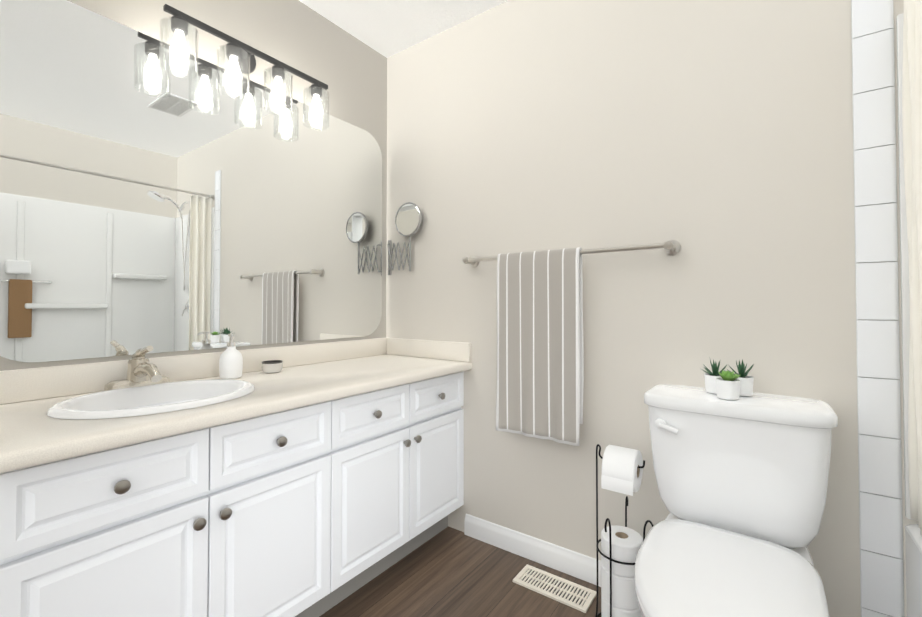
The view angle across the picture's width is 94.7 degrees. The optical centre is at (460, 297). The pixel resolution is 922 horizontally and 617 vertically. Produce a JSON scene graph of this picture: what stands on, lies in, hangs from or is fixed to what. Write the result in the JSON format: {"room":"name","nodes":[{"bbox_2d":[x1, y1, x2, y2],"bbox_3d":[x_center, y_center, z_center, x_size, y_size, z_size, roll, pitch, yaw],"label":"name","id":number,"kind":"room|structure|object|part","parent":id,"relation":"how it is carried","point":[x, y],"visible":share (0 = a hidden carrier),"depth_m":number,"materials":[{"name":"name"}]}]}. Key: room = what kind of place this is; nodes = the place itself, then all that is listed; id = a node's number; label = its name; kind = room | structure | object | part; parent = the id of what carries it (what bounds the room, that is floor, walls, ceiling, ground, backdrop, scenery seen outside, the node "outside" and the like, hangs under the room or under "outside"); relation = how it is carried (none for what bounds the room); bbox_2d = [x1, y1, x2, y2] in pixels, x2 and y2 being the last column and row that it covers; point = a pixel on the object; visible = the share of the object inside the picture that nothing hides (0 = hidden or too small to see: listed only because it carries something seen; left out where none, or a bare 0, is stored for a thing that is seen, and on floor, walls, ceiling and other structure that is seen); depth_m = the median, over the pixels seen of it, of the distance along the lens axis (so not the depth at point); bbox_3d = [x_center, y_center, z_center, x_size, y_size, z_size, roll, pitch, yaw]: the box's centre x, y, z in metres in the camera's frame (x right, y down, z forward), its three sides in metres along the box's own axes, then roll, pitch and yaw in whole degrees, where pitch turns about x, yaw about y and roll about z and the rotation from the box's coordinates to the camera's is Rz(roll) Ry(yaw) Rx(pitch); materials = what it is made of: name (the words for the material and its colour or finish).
{"room":"bathroom","nodes":[
{"label":"bathroom","id":0,"kind":"room"},
{"bbox_2d":[0,0,386,370],"bbox_3d":[-0.905,-0.115,1.753,0.120,2.450,1.770,-1,-1,36],"label":"wall","id":1,"kind":"structure","parent":0,"point":[349,70],"depth_m":1.88,"materials":[{"name":"paint"}]},
{"bbox_2d":[0,0,381,361],"bbox_3d":[-0.857,-0.343,1.716,0.005,1.075,1.460,-1,-1,36],"label":"bathroom mirror","id":2,"kind":"object","parent":1,"relation":"attached to","point":[146,200],"visible":1,"depth_m":1.46,"materials":[{"name":"white mirror"}]},
{"bbox_2d":[0,337,387,404],"bbox_3d":[-0.845,0.254,1.704,0.021,0.089,1.524,-1,-1,36],"label":"backsplash","id":3,"kind":"structure","parent":1,"relation":"attached to","point":[18,384],"depth_m":1.49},
{"bbox_2d":[159,4,328,129],"bbox_3d":[-0.809,-0.882,1.649,0.174,0.266,0.639,-1,-1,36],"label":"sconce","id":4,"kind":"object","parent":1,"relation":"attached to","point":[240,57],"visible":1,"depth_m":1.55,"materials":[{"name":"glass"}]},
{"bbox_3d":[-0.937,-0.827,1.413,0.108,0.148,0.108,-1,-1,36],"label":"lamp shade","id":5,"kind":"part","parent":4,"relation":"part of","materials":[{"name":"clear glass"}]},
{"bbox_2d":[171,15,187,35],"bbox_3d":[-0.937,-0.910,1.414,0.048,0.054,0.048,-1,-1,36],"label":"socket","id":6,"kind":"object","parent":4,"relation":"attached to","point":[184,30],"depth_m":1.40,"materials":[{"name":"black metal"}]},
{"bbox_3d":[-0.937,-0.832,1.413,0.054,0.103,0.054,-1,-1,36],"label":"bulb","id":7,"kind":"part","parent":4,"relation":"part of","materials":[{"name":"white glass"}]},
{"bbox_3d":[-0.834,-0.825,1.557,0.108,0.148,0.108,-1,-1,36],"label":"lamp shade","id":8,"kind":"part","parent":4,"relation":"part of","materials":[{"name":"clear glass"}]},
{"bbox_2d":[226,41,240,59],"bbox_3d":[-0.834,-0.908,1.558,0.048,0.054,0.048,-1,-1,36],"label":"socket","id":9,"kind":"object","parent":4,"relation":"attached to","point":[229,49],"depth_m":1.54,"materials":[{"name":"black metal"}]},
{"bbox_3d":[-0.834,-0.829,1.557,0.054,0.103,0.054,-1,-1,36],"label":"bulb","id":10,"kind":"part","parent":4,"relation":"part of","materials":[{"name":"white glass"}]},
{"bbox_3d":[-0.821,-0.949,1.658,0.108,0.036,0.017,-1,-1,36],"label":"arm","id":11,"kind":"part","parent":4,"relation":"part of"},
{"bbox_3d":[-0.731,-0.822,1.700,0.108,0.148,0.108,-1,-1,36],"label":"lamp shade","id":12,"kind":"part","parent":4,"relation":"part of","materials":[{"name":"clear glass"}]},
{"bbox_3d":[-0.731,-0.827,1.700,0.054,0.103,0.054,-1,-1,36],"label":"bulb","id":13,"kind":"part","parent":4,"relation":"part of","materials":[{"name":"white glass"}]},
{"bbox_2d":[272,64,284,80],"bbox_3d":[-0.731,-0.905,1.701,0.048,0.054,0.048,-1,-1,36],"label":"socket","id":14,"kind":"object","parent":4,"relation":"attached to","point":[275,68],"depth_m":1.69,"materials":[{"name":"black metal"}]},
{"bbox_3d":[-0.628,-0.820,1.843,0.108,0.148,0.108,-1,-1,36],"label":"lamp shade","id":15,"kind":"part","parent":4,"relation":"part of","materials":[{"name":"clear glass"}]},
{"bbox_2d":[311,83,321,97],"bbox_3d":[-0.628,-0.903,1.845,0.048,0.054,0.048,-1,-1,36],"label":"socket","id":16,"kind":"object","parent":4,"relation":"attached to","point":[314,91],"depth_m":1.83,"materials":[{"name":"black metal"}]},
{"bbox_3d":[-0.628,-0.824,1.844,0.054,0.103,0.054,-1,-1,36],"label":"bulb","id":17,"kind":"part","parent":4,"relation":"part of","materials":[{"name":"white glass"}]},
{"bbox_2d":[299,0,507,57],"bbox_3d":[-0.163,-1.395,0.339,3.000,0.060,3.240,-1,-1,36],"label":"ceiling","id":18,"kind":"structure","parent":0,"point":[387,28],"depth_m":2.03,"materials":[{"name":"white paint"}]},
{"bbox_2d":[319,526,600,616],"bbox_3d":[-0.163,1.115,0.296,3.000,0.060,3.240,-1,-1,36],"label":"floor","id":19,"kind":"structure","parent":0,"point":[448,571],"depth_m":1.61,"materials":[{"name":"wood"}]},
{"bbox_2d":[0,373,463,616],"bbox_3d":[-0.628,0.722,1.540,0.556,0.770,1.524,-1,-1,36],"label":"bathroom vanity","id":20,"kind":"object","parent":19,"relation":"on","point":[314,480],"depth_m":1.16,"materials":[{"name":"white wood"}]},
{"bbox_3d":[-0.764,0.415,0.945,0.019,0.162,0.375,-1,-1,36],"label":"drawer","id":21,"kind":"part","parent":20,"relation":"part of","materials":[{"name":"white wood"}]},
{"bbox_3d":[-0.764,0.736,0.940,0.019,0.450,0.375,-1,-1,36],"label":"door","id":22,"kind":"part","parent":20,"relation":"part of","materials":[{"name":"white wood"}]},
{"bbox_3d":[-0.744,0.415,0.931,0.028,0.030,0.030,-1,-1,36],"label":"knob","id":23,"kind":"part","parent":20,"relation":"part of","materials":[{"name":"grey metal"}]},
{"bbox_3d":[-0.652,0.563,1.056,0.028,0.030,0.030,-1,-1,36],"label":"knob","id":24,"kind":"part","parent":20,"relation":"part of","materials":[{"name":"grey metal"}]},
{"bbox_3d":[-0.616,0.564,1.108,0.028,0.030,0.030,-1,-1,36],"label":"knob","id":25,"kind":"part","parent":20,"relation":"part of","materials":[{"name":"grey metal"}]},
{"bbox_2d":[0,353,471,476],"bbox_3d":[-0.623,0.316,1.544,0.568,0.038,1.524,-1,-1,36],"label":"countertop","id":26,"kind":"structure","parent":20,"relation":"on","point":[29,439],"depth_m":1.10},
{"bbox_2d":[100,346,175,388],"bbox_3d":[-0.971,0.213,1.309,0.182,0.133,0.170,-1,-1,36],"label":"faucet","id":27,"kind":"object","parent":26,"relation":"on","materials":[{"name":"silver metal"}]},
{"bbox_2d":[28,373,283,428],"bbox_3d":[-0.855,0.356,1.223,0.397,0.161,0.488,-1,-1,36],"label":"sink","id":28,"kind":"object","parent":26,"relation":"in","point":[83,408],"depth_m":1.25,"materials":[{"name":"white ceramic"}]},
{"bbox_2d":[219,334,242,378],"bbox_3d":[-0.840,0.214,1.553,0.080,0.162,0.076,-1,-1,36],"label":"soap dispenser","id":29,"kind":"object","parent":26,"relation":"on","point":[231,363],"visible":1,"depth_m":1.53,"materials":[{"name":"white"}]},
{"bbox_2d":[262,360,282,372],"bbox_3d":[-0.748,0.276,1.683,0.077,0.044,0.077,-1,-1,36],"label":"dish","id":30,"kind":"object","parent":26,"relation":"on","point":[272,366],"visible":1,"depth_m":1.66,"materials":[{"name":"grey ceramic"}]},
{"bbox_3d":[-0.544,0.741,1.247,0.019,0.450,0.375,-1,-1,36],"label":"door","id":31,"kind":"part","parent":20,"relation":"part of","materials":[{"name":"white wood"}]},
{"bbox_3d":[-0.544,0.420,1.252,0.019,0.162,0.375,-1,-1,36],"label":"drawer","id":32,"kind":"part","parent":20,"relation":"part of","materials":[{"name":"white wood"}]},
{"bbox_3d":[-0.524,0.420,1.238,0.028,0.030,0.030,-1,-1,36],"label":"knob","id":33,"kind":"part","parent":20,"relation":"part of","materials":[{"name":"grey metal"}]},
{"bbox_3d":[-0.323,0.747,1.554,0.019,0.450,0.375,-1,-1,36],"label":"door","id":34,"kind":"part","parent":20,"relation":"part of","materials":[{"name":"white wood"}]},
{"bbox_3d":[-0.323,0.425,1.560,0.019,0.162,0.375,-1,-1,36],"label":"drawer","id":35,"kind":"part","parent":20,"relation":"part of","materials":[{"name":"white wood"}]},
{"bbox_3d":[-0.304,0.425,1.546,0.028,0.030,0.030,-1,-1,36],"label":"knob","id":36,"kind":"part","parent":20,"relation":"part of","materials":[{"name":"grey metal"}]},
{"bbox_3d":[-0.212,0.574,1.671,0.028,0.030,0.030,-1,-1,36],"label":"knob","id":37,"kind":"part","parent":20,"relation":"part of","materials":[{"name":"grey metal"}]},
{"bbox_3d":[-0.175,0.574,1.722,0.028,0.030,0.030,-1,-1,36],"label":"knob","id":38,"kind":"part","parent":20,"relation":"part of","materials":[{"name":"grey metal"}]},
{"bbox_3d":[-0.103,0.752,1.861,0.019,0.450,0.375,-1,-1,36],"label":"door","id":39,"kind":"part","parent":20,"relation":"part of","materials":[{"name":"white wood"}]},
{"bbox_3d":[-0.103,0.431,1.867,0.019,0.162,0.375,-1,-1,36],"label":"drawer","id":40,"kind":"part","parent":20,"relation":"part of","materials":[{"name":"white wood"}]},
{"bbox_3d":[-0.084,0.431,1.853,0.028,0.030,0.030,-1,-1,36],"label":"knob","id":41,"kind":"part","parent":20,"relation":"part of","materials":[{"name":"grey metal"}]},
{"bbox_2d":[513,564,596,612],"bbox_3d":[0.354,1.103,1.619,0.290,0.008,0.123,-1,-1,36],"label":"floor vent","id":42,"kind":"object","parent":19,"relation":"in","point":[564,591],"visible":0.96,"depth_m":1.61,"materials":[{"name":"beige metal"}]},
{"bbox_3d":[0.244,1.103,1.698,0.018,0.006,0.087,-1,-1,36],"label":"frame","id":43,"kind":"part","parent":42,"relation":"part of","materials":[{"name":"beige metal"}]},
{"bbox_3d":[0.324,1.101,1.577,0.290,0.006,0.018,-1,-1,36],"label":"frame","id":44,"kind":"part","parent":42,"relation":"part of","materials":[{"name":"beige metal"}]},
{"bbox_3d":[0.385,1.102,1.662,0.290,0.006,0.018,-1,-1,36],"label":"frame","id":45,"kind":"part","parent":42,"relation":"part of","materials":[{"name":"beige metal"}]},
{"bbox_3d":[0.465,1.100,1.540,0.018,0.006,0.087,-1,-1,36],"label":"frame","id":46,"kind":"part","parent":42,"relation":"part of","materials":[{"name":"beige metal"}]},
{"bbox_2d":[595,444,653,616],"bbox_3d":[0.543,0.802,1.408,0.199,0.603,0.230,-1,-1,36],"label":"toilet paper stand","id":47,"kind":"object","parent":19,"relation":"on","point":[622,469],"visible":0.85,"depth_m":1.37,"materials":[{"name":"black metal"}]},
{"bbox_2d":[601,593,641,616],"bbox_3d":[0.535,1.044,1.409,0.132,0.100,0.132,-1,-1,36],"label":"toilet paper","id":48,"kind":"object","parent":47,"relation":"on","point":[605,609],"visible":0.23,"depth_m":1.36,"materials":[{"name":"white paper"}]},
{"bbox_2d":[601,563,638,609],"bbox_3d":[0.535,0.942,1.411,0.132,0.100,0.132,-1,-1,36],"label":"toilet paper","id":49,"kind":"object","parent":48,"relation":"on","point":[624,593],"visible":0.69,"depth_m":1.35,"materials":[{"name":"white paper"}]},
{"bbox_2d":[601,525,642,576],"bbox_3d":[0.535,0.841,1.412,0.132,0.100,0.132,-1,-1,36],"label":"toilet paper","id":50,"kind":"object","parent":49,"relation":"on","point":[626,542],"visible":0.94,"depth_m":1.37,"materials":[{"name":"white paper"}]},
{"bbox_2d":[635,384,837,616],"bbox_3d":[0.674,0.698,1.076,0.472,0.801,0.760,-1,-1,36],"label":"toilet","id":51,"kind":"object","parent":19,"relation":"on","point":[742,483],"visible":1,"depth_m":1.13,"materials":[{"name":"white ceramic"}]},
{"bbox_3d":[0.620,0.392,1.268,0.055,0.029,0.021,-1,-1,36],"label":"lever","id":52,"kind":"part","parent":51,"relation":"part of","materials":[{"name":"white plastic"}]},
{"bbox_2d":[701,359,725,393],"bbox_3d":[0.800,0.245,1.343,0.072,0.111,0.084,-1,-1,36],"label":"potted plant","id":53,"kind":"object","parent":51,"relation":"on","point":[710,381],"visible":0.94,"depth_m":1.33,"materials":[{"name":"white"}]},
{"bbox_2d":[716,370,739,399],"bbox_3d":[0.793,0.258,1.260,0.064,0.081,0.068,-1,-1,36],"label":"potted plant","id":54,"kind":"object","parent":51,"relation":"on","point":[728,385],"visible":1,"depth_m":1.24,"materials":[{"name":"white"}]},
{"bbox_3d":[0.600,0.662,0.973,0.374,0.056,0.505,-1,-1,36],"label":"seat","id":55,"kind":"part","parent":51,"relation":"part of","materials":[{"name":"white ceramic"}]},
{"bbox_3d":[0.823,0.518,1.288,0.450,0.356,0.232,-1,-1,36],"label":"tank","id":56,"kind":"part","parent":51,"relation":"part of","materials":[{"name":"white ceramic"}]},
{"bbox_2d":[728,359,753,395],"bbox_3d":[0.863,0.246,1.315,0.075,0.107,0.101,-1,-1,36],"label":"potted plant","id":57,"kind":"object","parent":51,"relation":"on","point":[746,385],"visible":0.79,"depth_m":1.29,"materials":[{"name":"white"}]},
{"bbox_3d":[0.822,0.320,1.289,0.472,0.038,0.252,-1,-1,36],"label":"lid","id":58,"kind":"part","parent":51,"relation":"part of","materials":[{"name":"white ceramic"}]},
{"bbox_2d":[896,13,921,616],"bbox_3d":[1.077,0.079,0.330,0.765,2.014,1.532,-1,-1,36],"label":"tub","id":59,"kind":"object","parent":19,"relation":"on","point":[913,545],"visible":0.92,"depth_m":1.15,"materials":[{"name":"white plastic"}]},
{"bbox_2d":[386,0,918,616],"bbox_3d":[0.794,-0.119,1.550,2.880,2.450,0.120,-1,-1,36],"label":"wall","id":60,"kind":"structure","parent":0,"point":[714,138],"depth_m":1.58,"materials":[{"name":"paint"}]},
{"bbox_2d":[387,202,421,274],"bbox_3d":[-0.297,-0.306,2.227,0.265,0.367,0.054,-1,-1,36],"label":"magnifying mirror","id":61,"kind":"object","parent":60,"relation":"attached to","point":[408,219],"visible":0.96,"depth_m":2.20,"materials":[{"name":"silver metal"}]},
{"label":"glass","id":62,"kind":"part","parent":61,"relation":"part of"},
{"bbox_3d":[-0.264,-0.226,2.197,0.010,0.183,0.011,-1,-1,36],"label":"post","id":63,"kind":"part","parent":61,"relation":"part of","materials":[{"name":"silver metal"}]},
{"bbox_2d":[388,338,470,360],"bbox_3d":[-0.178,0.261,2.150,0.545,0.089,0.021,-1,-1,36],"label":"backsplash","id":64,"kind":"structure","parent":60,"relation":"attached to","point":[446,350],"depth_m":2.12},
{"bbox_2d":[464,514,600,586],"bbox_3d":[0.577,1.061,1.603,1.369,0.092,0.014,-1,-1,36],"label":"baseboard","id":65,"kind":"structure","parent":60,"relation":"attached to","point":[567,561],"depth_m":1.79,"materials":[{"name":"white wood"}]},
{"bbox_2d":[462,240,680,445],"bbox_3d":[0.379,0.183,1.708,0.897,0.763,0.099,-1,-1,36],"label":"towel rail","id":66,"kind":"object","parent":60,"relation":"attached to","point":[540,369],"visible":1,"depth_m":1.70,"materials":[{"name":"beige fabric"}]},
{"bbox_3d":[0.040,-0.169,1.966,0.052,0.052,0.083,-1,-1,36],"label":"post","id":67,"kind":"part","parent":66,"relation":"part of","materials":[{"name":"silver metal"}]},
{"bbox_2d":[496,247,583,445],"bbox_3d":[0.311,0.187,1.731,0.369,0.755,0.058,-1,-1,36],"label":"towel","id":68,"kind":"object","parent":66,"relation":"hanging from","point":[540,352],"depth_m":1.70,"materials":[{"name":"grey fabric"}]},
{"bbox_3d":[0.727,-0.177,1.474,0.052,0.052,0.083,-1,-1,36],"label":"post","id":69,"kind":"part","parent":66,"relation":"part of","materials":[{"name":"silver metal"}]},
{"bbox_2d":[852,0,893,39],"bbox_3d":[1.171,-0.829,1.209,0.086,0.160,0.014,-1,-1,36],"label":"tile","id":70,"kind":"structure","parent":60,"relation":"attached to","point":[869,17],"depth_m":1.21,"materials":[{"name":"white tile"}]},
{"bbox_2d":[852,29,894,94],"bbox_3d":[1.171,-0.667,1.206,0.086,0.160,0.014,-1,-1,36],"label":"tile","id":71,"kind":"structure","parent":60,"relation":"attached to","point":[873,62],"depth_m":1.20,"materials":[{"name":"white tile"}]},
{"bbox_2d":[853,87,895,150],"bbox_3d":[1.171,-0.504,1.204,0.086,0.160,0.014,-1,-1,36],"label":"tile","id":72,"kind":"structure","parent":60,"relation":"attached to","point":[874,118],"depth_m":1.20,"materials":[{"name":"white tile"}]},
{"bbox_2d":[854,145,896,206],"bbox_3d":[1.171,-0.342,1.201,0.086,0.160,0.014,-1,-1,36],"label":"tile","id":73,"kind":"structure","parent":60,"relation":"attached to","point":[875,177],"depth_m":1.20,"materials":[{"name":"white tile"}]},
{"bbox_2d":[851,0,901,606],"bbox_3d":[1.173,0.013,1.199,0.086,2.174,0.006,-1,-1,36],"label":"trim","id":74,"kind":"structure","parent":60,"relation":"attached to","point":[856,306],"depth_m":1.22,"materials":[{"name":"grey tile"}]},
{"bbox_2d":[855,203,897,262],"bbox_3d":[1.171,-0.180,1.198,0.086,0.160,0.014,-1,-1,36],"label":"tile","id":75,"kind":"structure","parent":60,"relation":"attached to","point":[876,235],"depth_m":1.19,"materials":[{"name":"white tile"}]},
{"bbox_2d":[861,606,892,616],"bbox_3d":[1.171,0.957,1.179,0.086,0.160,0.014,-1,-1,36],"label":"tile","id":76,"kind":"structure","parent":60,"relation":"attached to","point":[865,612],"depth_m":1.19,"materials":[{"name":"white tile"}]},
{"bbox_2d":[856,262,898,319],"bbox_3d":[1.171,-0.017,1.195,0.086,0.160,0.014,-1,-1,36],"label":"tile","id":77,"kind":"structure","parent":60,"relation":"attached to","point":[877,293],"depth_m":1.19,"materials":[{"name":"white tile"}]},
{"bbox_2d":[857,320,899,378],"bbox_3d":[1.171,0.145,1.192,0.086,0.160,0.014,-1,-1,36],"label":"tile","id":78,"kind":"structure","parent":60,"relation":"attached to","point":[878,350],"depth_m":1.19,"materials":[{"name":"white tile"}]},
{"bbox_2d":[858,377,900,438],"bbox_3d":[1.171,0.307,1.190,0.086,0.160,0.014,-1,-1,36],"label":"tile","id":79,"kind":"structure","parent":60,"relation":"attached to","point":[879,407],"depth_m":1.18,"materials":[{"name":"white tile"}]},
{"bbox_2d":[859,434,901,498],"bbox_3d":[1.171,0.470,1.187,0.086,0.160,0.014,-1,-1,36],"label":"tile","id":80,"kind":"structure","parent":60,"relation":"attached to","point":[880,465],"depth_m":1.18,"materials":[{"name":"white tile"}]},
{"bbox_2d":[859,491,902,558],"bbox_3d":[1.171,0.632,1.184,0.086,0.160,0.014,-1,-1,36],"label":"tile","id":81,"kind":"structure","parent":60,"relation":"attached to","point":[881,524],"depth_m":1.18,"materials":[{"name":"white tile"}]},
{"bbox_2d":[860,548,903,616],"bbox_3d":[1.171,0.794,1.181,0.086,0.160,0.014,-1,-1,36],"label":"tile","id":82,"kind":"structure","parent":60,"relation":"attached to","point":[882,583],"depth_m":1.18,"materials":[{"name":"white tile"}]},
{"bbox_3d":[0.794,-0.883,0.549,0.040,0.040,1.518,-1,-1,36],"label":"curtain rod","id":83,"kind":"object","parent":60,"relation":"attached to","visible":0},
{"bbox_2d":[902,0,921,535],"bbox_3d":[1.175,-0.151,1.071,0.052,1.482,0.158,-1,-1,36],"label":"shower curtain","id":84,"kind":"object","parent":83,"relation":"hanging from","point":[912,89],"visible":1,"depth_m":1.10,"materials":[{"name":"white fabric"}]}
]}

